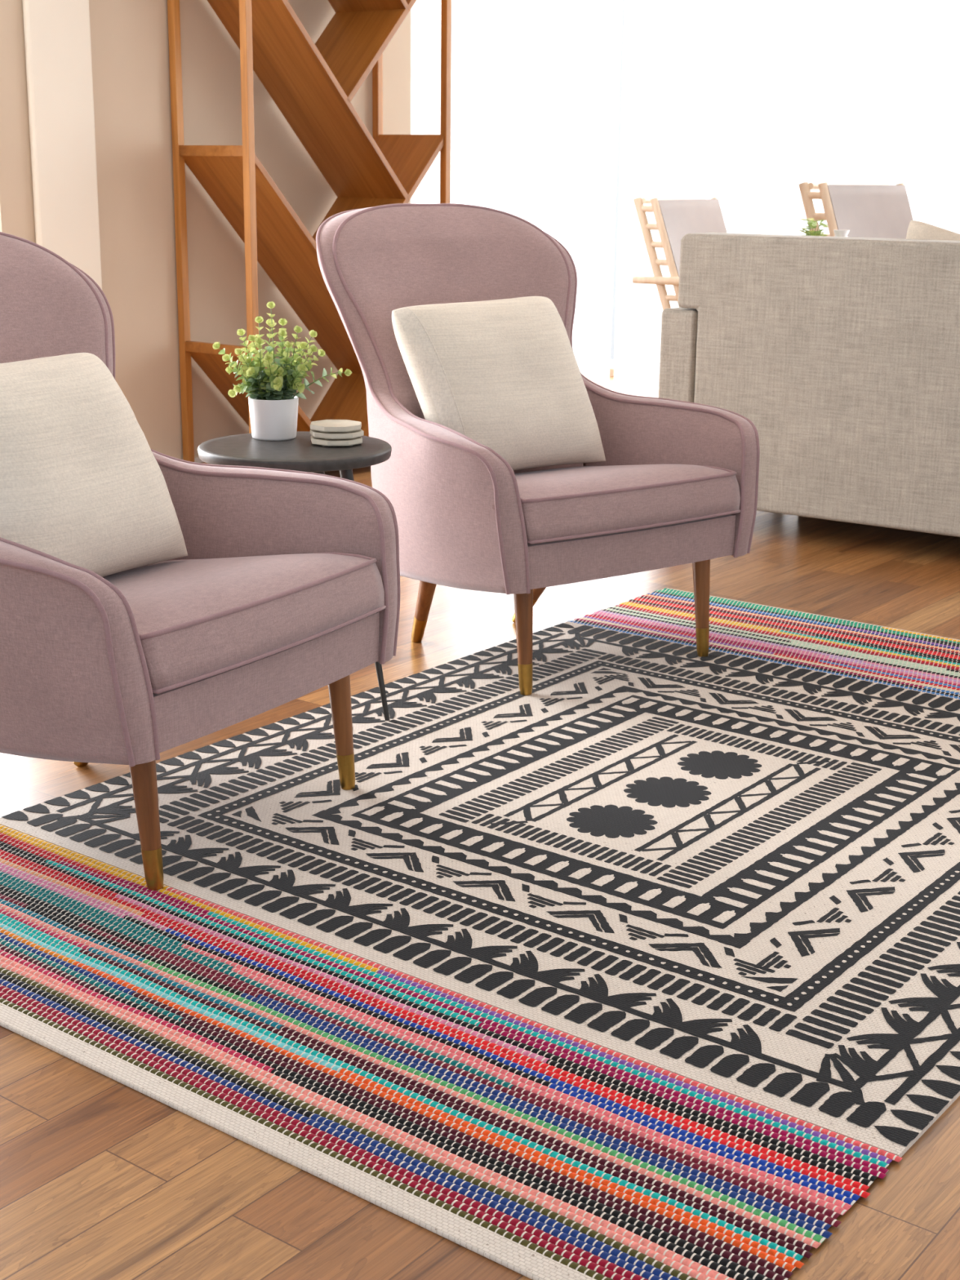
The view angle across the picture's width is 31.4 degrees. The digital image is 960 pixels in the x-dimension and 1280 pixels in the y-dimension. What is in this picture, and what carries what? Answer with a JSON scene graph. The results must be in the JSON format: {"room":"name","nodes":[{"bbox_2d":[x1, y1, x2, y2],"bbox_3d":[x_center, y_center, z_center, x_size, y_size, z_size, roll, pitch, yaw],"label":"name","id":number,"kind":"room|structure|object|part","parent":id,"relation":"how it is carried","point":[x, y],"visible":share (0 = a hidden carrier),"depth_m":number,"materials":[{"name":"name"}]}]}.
{"room":"living room","nodes":[
{"label":"living room","id":0,"kind":"room"},
{"bbox_2d":[0,0,411,459],"bbox_3d":[-2.451,-1.465,4.247,0.161,2.750,6.960,12,19,36],"label":"wall","id":1,"kind":"structure","parent":0,"point":[130,40],"depth_m":5.98,"materials":[{"name":"paint"}]},
{"bbox_2d":[22,0,102,289],"bbox_3d":[-1.350,-1.795,5.493,0.030,2.750,0.255,12,19,36],"label":"trim","id":2,"kind":"structure","parent":1,"relation":"attached to","point":[57,33],"depth_m":5.51,"materials":[{"name":"beige paint"}]},
{"bbox_2d":[194,457,203,462],"bbox_3d":[-2.368,-0.178,4.588,0.014,0.090,6.860,12,19,36],"label":"baseboard","id":3,"kind":"structure","parent":1,"relation":"attached to","point":[197,460],"depth_m":6.26,"materials":[{"name":"white paint"}]},
{"bbox_2d":[0,376,959,1279],"bbox_3d":[-0.068,0.016,4.251,11.000,0.050,10.250,12,19,36],"label":"floor","id":4,"kind":"structure","parent":0,"point":[101,1178],"depth_m":2.00,"materials":[{"name":"brown wood"}]},
{"bbox_2d":[197,431,391,720],"bbox_3d":[-0.384,-0.130,3.604,0.398,0.567,0.414,1,15,0],"label":"side table","id":5,"kind":"object","parent":4,"relation":"on","point":[299,453],"visible":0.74,"depth_m":3.44,"materials":[{"name":"metal"}]},
{"bbox_2d":[212,301,351,440],"bbox_3d":[-0.413,-0.563,3.571,0.291,0.285,0.161,1,15,0],"label":"potted plant","id":6,"kind":"object","parent":5,"relation":"on","point":[273,402],"visible":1,"depth_m":3.56,"materials":[{"name":"green plant"}]},
{"bbox_3d":[-0.435,-0.470,3.606,0.105,0.086,0.105,1,15,0],"label":"pot","id":7,"kind":"part","parent":6,"relation":"part of","materials":[{"name":"white ceramic"}]},
{"bbox_3d":[-0.342,-0.161,3.751,0.026,0.549,0.117,4,16,11],"label":"leg","id":8,"kind":"part","parent":5,"relation":"part of","materials":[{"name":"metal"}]},
{"bbox_2d":[311,435,362,446],"bbox_3d":[-0.298,-0.414,3.546,0.104,0.014,0.104,-2,16,-8],"label":"coaster","id":9,"kind":"object","parent":5,"relation":"on","point":[324,442],"visible":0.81,"depth_m":3.51,"materials":[{"name":"beige stone"}]},
{"bbox_2d":[310,429,364,439],"bbox_3d":[-0.297,-0.428,3.542,0.104,0.014,0.104,-4,16,-17],"label":"coaster","id":10,"kind":"object","parent":9,"relation":"on","point":[353,434],"visible":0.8,"depth_m":3.50,"materials":[{"name":"beige stone"}]},
{"bbox_2d":[310,419,361,431],"bbox_3d":[-0.298,-0.442,3.539,0.104,0.014,0.104,0,15,-3],"label":"coaster","id":11,"kind":"object","parent":10,"relation":"on","point":[325,425],"visible":1,"depth_m":3.52,"materials":[{"name":"beige stone"}]},
{"bbox_3d":[-0.241,-0.100,3.523,0.118,0.544,0.027,10,18,31],"label":"leg","id":12,"kind":"part","parent":5,"relation":"part of","materials":[{"name":"metal"}]},
{"bbox_2d":[167,0,451,464],"bbox_3d":[-0.589,-1.766,6.232,0.370,2.320,1.090,12,19,36],"label":"shelf unit","id":13,"kind":"object","parent":4,"relation":"on","point":[314,86],"visible":0.58,"depth_m":6.16,"materials":[{"name":"brown wood"}]},
{"bbox_3d":[-1.046,-1.687,5.924,0.030,2.320,0.030,12,19,36],"label":"post","id":14,"kind":"part","parent":13,"relation":"part of","materials":[{"name":"brown wood"}]},
{"bbox_3d":[-0.910,-1.667,5.822,0.310,0.036,0.024,12,19,36],"label":"rail","id":15,"kind":"part","parent":13,"relation":"part of","materials":[{"name":"brown wood"}]},
{"bbox_3d":[-0.918,-1.021,6.000,0.310,0.036,0.024,12,19,36],"label":"rail","id":16,"kind":"part","parent":13,"relation":"part of","materials":[{"name":"brown wood"}]},
{"bbox_3d":[-0.775,-1.629,5.726,0.030,2.320,0.030,12,19,36],"label":"post","id":17,"kind":"part","parent":13,"relation":"part of","materials":[{"name":"brown wood"}]},
{"bbox_3d":[-0.403,-1.903,6.739,0.030,2.320,0.030,12,19,36],"label":"post","id":18,"kind":"part","parent":13,"relation":"part of","materials":[{"name":"brown wood"}]},
{"bbox_3d":[-0.133,-1.845,6.541,0.030,2.320,0.030,12,19,36],"label":"post","id":19,"kind":"part","parent":13,"relation":"part of","materials":[{"name":"brown wood"}]},
{"bbox_2d":[0,587,959,1279],"bbox_3d":[0.370,0.279,3.208,1.713,0.008,2.726,12,19,36],"label":"area rug","id":20,"kind":"object","parent":4,"relation":"on","point":[642,962],"visible":0.97,"depth_m":2.57,"materials":[{"name":"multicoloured fabric"}]},
{"bbox_2d":[0,231,399,890],"bbox_3d":[-0.708,-0.198,3.011,0.916,1.017,0.858,10,18,29],"label":"armchair","id":21,"kind":"object","parent":20,"relation":"on","point":[286,587],"visible":0.83,"depth_m":2.83,"materials":[{"name":"fabric"}]},
{"bbox_3d":[-0.917,-0.325,3.105,0.418,0.820,0.750,10,18,29],"label":"backrest","id":22,"kind":"part","parent":21,"relation":"part of","materials":[{"name":"fabric"}]},
{"bbox_3d":[-0.772,0.005,2.684,0.606,0.412,0.130,11,19,33],"label":"armrest","id":23,"kind":"part","parent":21,"relation":"part of","materials":[{"name":"fabric"}]},
{"bbox_2d":[0,352,187,577],"bbox_3d":[-0.733,-0.286,2.918,0.269,0.373,0.526,10,18,29],"label":"throw pillow","id":24,"kind":"object","parent":21,"relation":"on","point":[82,484],"visible":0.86,"depth_m":2.86,"materials":[{"name":"beige fabric"}]},
{"bbox_3d":[-0.531,0.238,2.699,0.054,0.192,0.045,10,18,29],"label":"leg","id":25,"kind":"part","parent":21,"relation":"part of","materials":[{"name":"brown wood"}]},
{"bbox_2d":[102,553,384,689],"bbox_3d":[-0.544,-0.059,2.949,0.526,0.141,0.634,10,18,29],"label":"seat cushion","id":26,"kind":"object","parent":21,"relation":"on","point":[204,621],"depth_m":2.83,"materials":[{"name":"fabric"}]},
{"bbox_3d":[-0.558,0.056,2.989,0.525,0.152,0.640,10,18,29],"label":"seat","id":27,"kind":"part","parent":21,"relation":"part of","materials":[{"name":"fabric"}]},
{"bbox_3d":[-0.416,-0.151,3.268,0.606,0.412,0.130,8,17,25],"label":"armrest","id":28,"kind":"part","parent":21,"relation":"part of","materials":[{"name":"fabric"}]},
{"bbox_3d":[-0.259,0.118,3.145,0.054,0.192,0.045,10,18,29],"label":"leg","id":29,"kind":"part","parent":21,"relation":"part of","materials":[{"name":"brown wood"}]},
{"bbox_2d":[315,203,759,695],"bbox_3d":[0.091,-0.496,4.082,0.858,1.043,0.916,-11,19,-36],"label":"armchair","id":30,"kind":"object","parent":20,"relation":"on","point":[677,483],"visible":0.88,"depth_m":3.96,"materials":[{"name":"fabric"}]},
{"bbox_3d":[-0.129,-0.119,4.090,0.045,0.169,0.112,-7,17,-25],"label":"leg","id":31,"kind":"part","parent":30,"relation":"part of","materials":[{"name":"brown wood"}]},
{"bbox_3d":[-0.109,-0.306,3.805,0.130,0.423,0.606,-9,18,-31],"label":"armrest","id":32,"kind":"part","parent":30,"relation":"part of","materials":[{"name":"fabric"}]},
{"bbox_3d":[-0.055,-0.643,4.245,0.750,0.841,0.418,-11,19,-36],"label":"backrest","id":33,"kind":"part","parent":30,"relation":"part of","materials":[{"name":"fabric"}]},
{"bbox_2d":[391,296,605,470],"bbox_3d":[0.051,-0.599,4.012,0.530,0.389,0.270,-11,19,-36],"label":"throw pillow","id":34,"kind":"object","parent":30,"relation":"on","point":[504,375],"visible":0.88,"depth_m":3.91,"materials":[{"name":"beige fabric"}]},
{"bbox_3d":[-0.108,-0.564,3.859,0.197,0.362,0.030,11,18,33],"label":"panel","id":35,"kind":"part","parent":34,"relation":"part of","materials":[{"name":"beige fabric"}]},
{"bbox_3d":[0.095,-0.044,3.736,0.045,0.197,0.054,-11,19,-36],"label":"leg","id":36,"kind":"part","parent":30,"relation":"part of","materials":[{"name":"brown wood"}]},
{"bbox_3d":[0.178,-0.179,4.319,0.124,0.171,0.045,5,16,15],"label":"leg","id":37,"kind":"part","parent":30,"relation":"part of","materials":[{"name":"brown wood"}]},
{"bbox_2d":[514,463,740,541],"bbox_3d":[0.205,-0.340,3.967,0.634,0.144,0.526,-11,19,-36],"label":"seat cushion","id":38,"kind":"object","parent":30,"relation":"on","point":[571,502],"depth_m":3.79,"materials":[{"name":"fabric"}]},
{"bbox_3d":[0.195,-0.224,4.011,0.640,0.156,0.525,-11,19,-36],"label":"seat","id":39,"kind":"part","parent":30,"relation":"part of","materials":[{"name":"fabric"}]},
{"bbox_3d":[0.450,-0.412,4.215,0.130,0.423,0.606,-13,20,-40],"label":"armrest","id":40,"kind":"part","parent":30,"relation":"part of","materials":[{"name":"fabric"}]},
{"bbox_3d":[0.523,-0.125,4.048,0.045,0.197,0.054,-11,19,-36],"label":"leg","id":41,"kind":"part","parent":30,"relation":"part of","materials":[{"name":"brown wood"}]},
{"bbox_2d":[631,195,727,310],"bbox_3d":[1.199,-1.553,8.026,0.794,1.014,0.690,11,18,33],"label":"leather chair","id":42,"kind":"object","parent":4,"relation":"on","point":[675,218],"visible":0.26,"depth_m":7.87,"materials":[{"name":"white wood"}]},
{"bbox_3d":[1.029,-1.624,7.720,0.761,0.060,0.040,11,18,33],"label":"arm","id":43,"kind":"part","parent":42,"relation":"part of","materials":[{"name":"brown wood"}]},
{"bbox_3d":[0.891,-1.680,7.834,0.275,0.674,0.040,11,18,33],"label":"post","id":44,"kind":"part","parent":42,"relation":"part of","materials":[{"name":"brown wood"}]},
{"bbox_2d":[658,232,959,537],"bbox_3d":[1.692,-0.760,5.293,2.092,0.935,0.930,11,18,33],"label":"sofa","id":45,"kind":"object","parent":4,"relation":"on","point":[842,354],"visible":0.77,"depth_m":5.15,"materials":[{"name":"beige fabric"}]},
{"bbox_3d":[0.882,-0.847,5.846,0.128,0.610,0.917,11,18,33],"label":"armrest","id":46,"kind":"part","parent":45,"relation":"part of","materials":[{"name":"beige fabric"}]},
{"bbox_2d":[906,220,959,240],"bbox_3d":[1.503,-1.014,5.206,0.519,0.507,0.201,10,18,29],"label":"sofa cushion","id":47,"kind":"object","parent":45,"relation":"on","point":[917,229],"visible":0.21,"depth_m":5.15,"materials":[{"name":"fabric"}]},
{"bbox_2d":[798,181,913,239],"bbox_3d":[1.881,-1.395,7.333,0.858,1.095,0.745,14,20,40],"label":"leather chair","id":48,"kind":"object","parent":4,"relation":"on","point":[882,210],"visible":0.27,"depth_m":7.34,"materials":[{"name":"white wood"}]},
{"bbox_3d":[1.528,-1.545,7.171,0.297,0.727,0.043,14,20,40],"label":"post","id":49,"kind":"part","parent":48,"relation":"part of","materials":[{"name":"brown wood"}]},
{"bbox_3d":[1.298,-1.038,6.576,0.350,0.780,0.350,1,15,0],"label":"console table","id":50,"kind":"object","parent":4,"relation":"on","visible":0},
{"bbox_2d":[798,217,828,235],"bbox_3d":[1.250,-1.496,6.431,0.119,0.178,0.128,1,15,0],"label":"plant","id":51,"kind":"object","parent":50,"relation":"on","point":[811,224],"visible":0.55,"depth_m":6.40,"materials":[{"name":"green plant"}]},
{"bbox_2d":[833,230,849,236],"bbox_3d":[1.366,-1.484,6.474,0.110,0.135,0.110,1,15,0],"label":"flower vase","id":52,"kind":"object","parent":50,"relation":"on","point":[837,233],"visible":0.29,"depth_m":6.44,"materials":[{"name":"white ceramic"}]},
{"bbox_2d":[410,0,622,381],"bbox_3d":[-0.046,-2.819,9.562,1.990,2.565,0.100,12,19,36],"label":"window","id":53,"kind":"structure","parent":0,"point":[535,83],"depth_m":9.31,"materials":[{"name":"white glass"}]},
{"bbox_2d":[609,368,613,376],"bbox_3d":[3.010,-2.365,7.761,11.000,2.750,0.152,12,19,36],"label":"wall","id":54,"kind":"structure","parent":0,"point":[611,370],"depth_m":9.67,"materials":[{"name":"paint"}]},
{"bbox_2d":[609,360,613,368],"bbox_3d":[2.921,-2.326,7.822,9.024,2.560,0.064,12,19,36],"label":"window","id":55,"kind":"structure","parent":54,"relation":"in","point":[611,362],"depth_m":9.70,"materials":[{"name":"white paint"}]},
{"bbox_2d":[613,0,853,385],"bbox_3d":[1.241,-2.544,8.621,1.275,2.565,0.102,12,19,36],"label":"window","id":56,"kind":"structure","parent":0,"point":[743,104],"depth_m":8.61,"materials":[{"name":"white glass"}]},
{"bbox_2d":[842,0,959,233],"bbox_3d":[2.004,-2.381,8.064,0.638,2.565,0.098,12,19,36],"label":"window","id":57,"kind":"structure","parent":0,"point":[903,124],"depth_m":8.03,"materials":[{"name":"white glass"}]}
]}

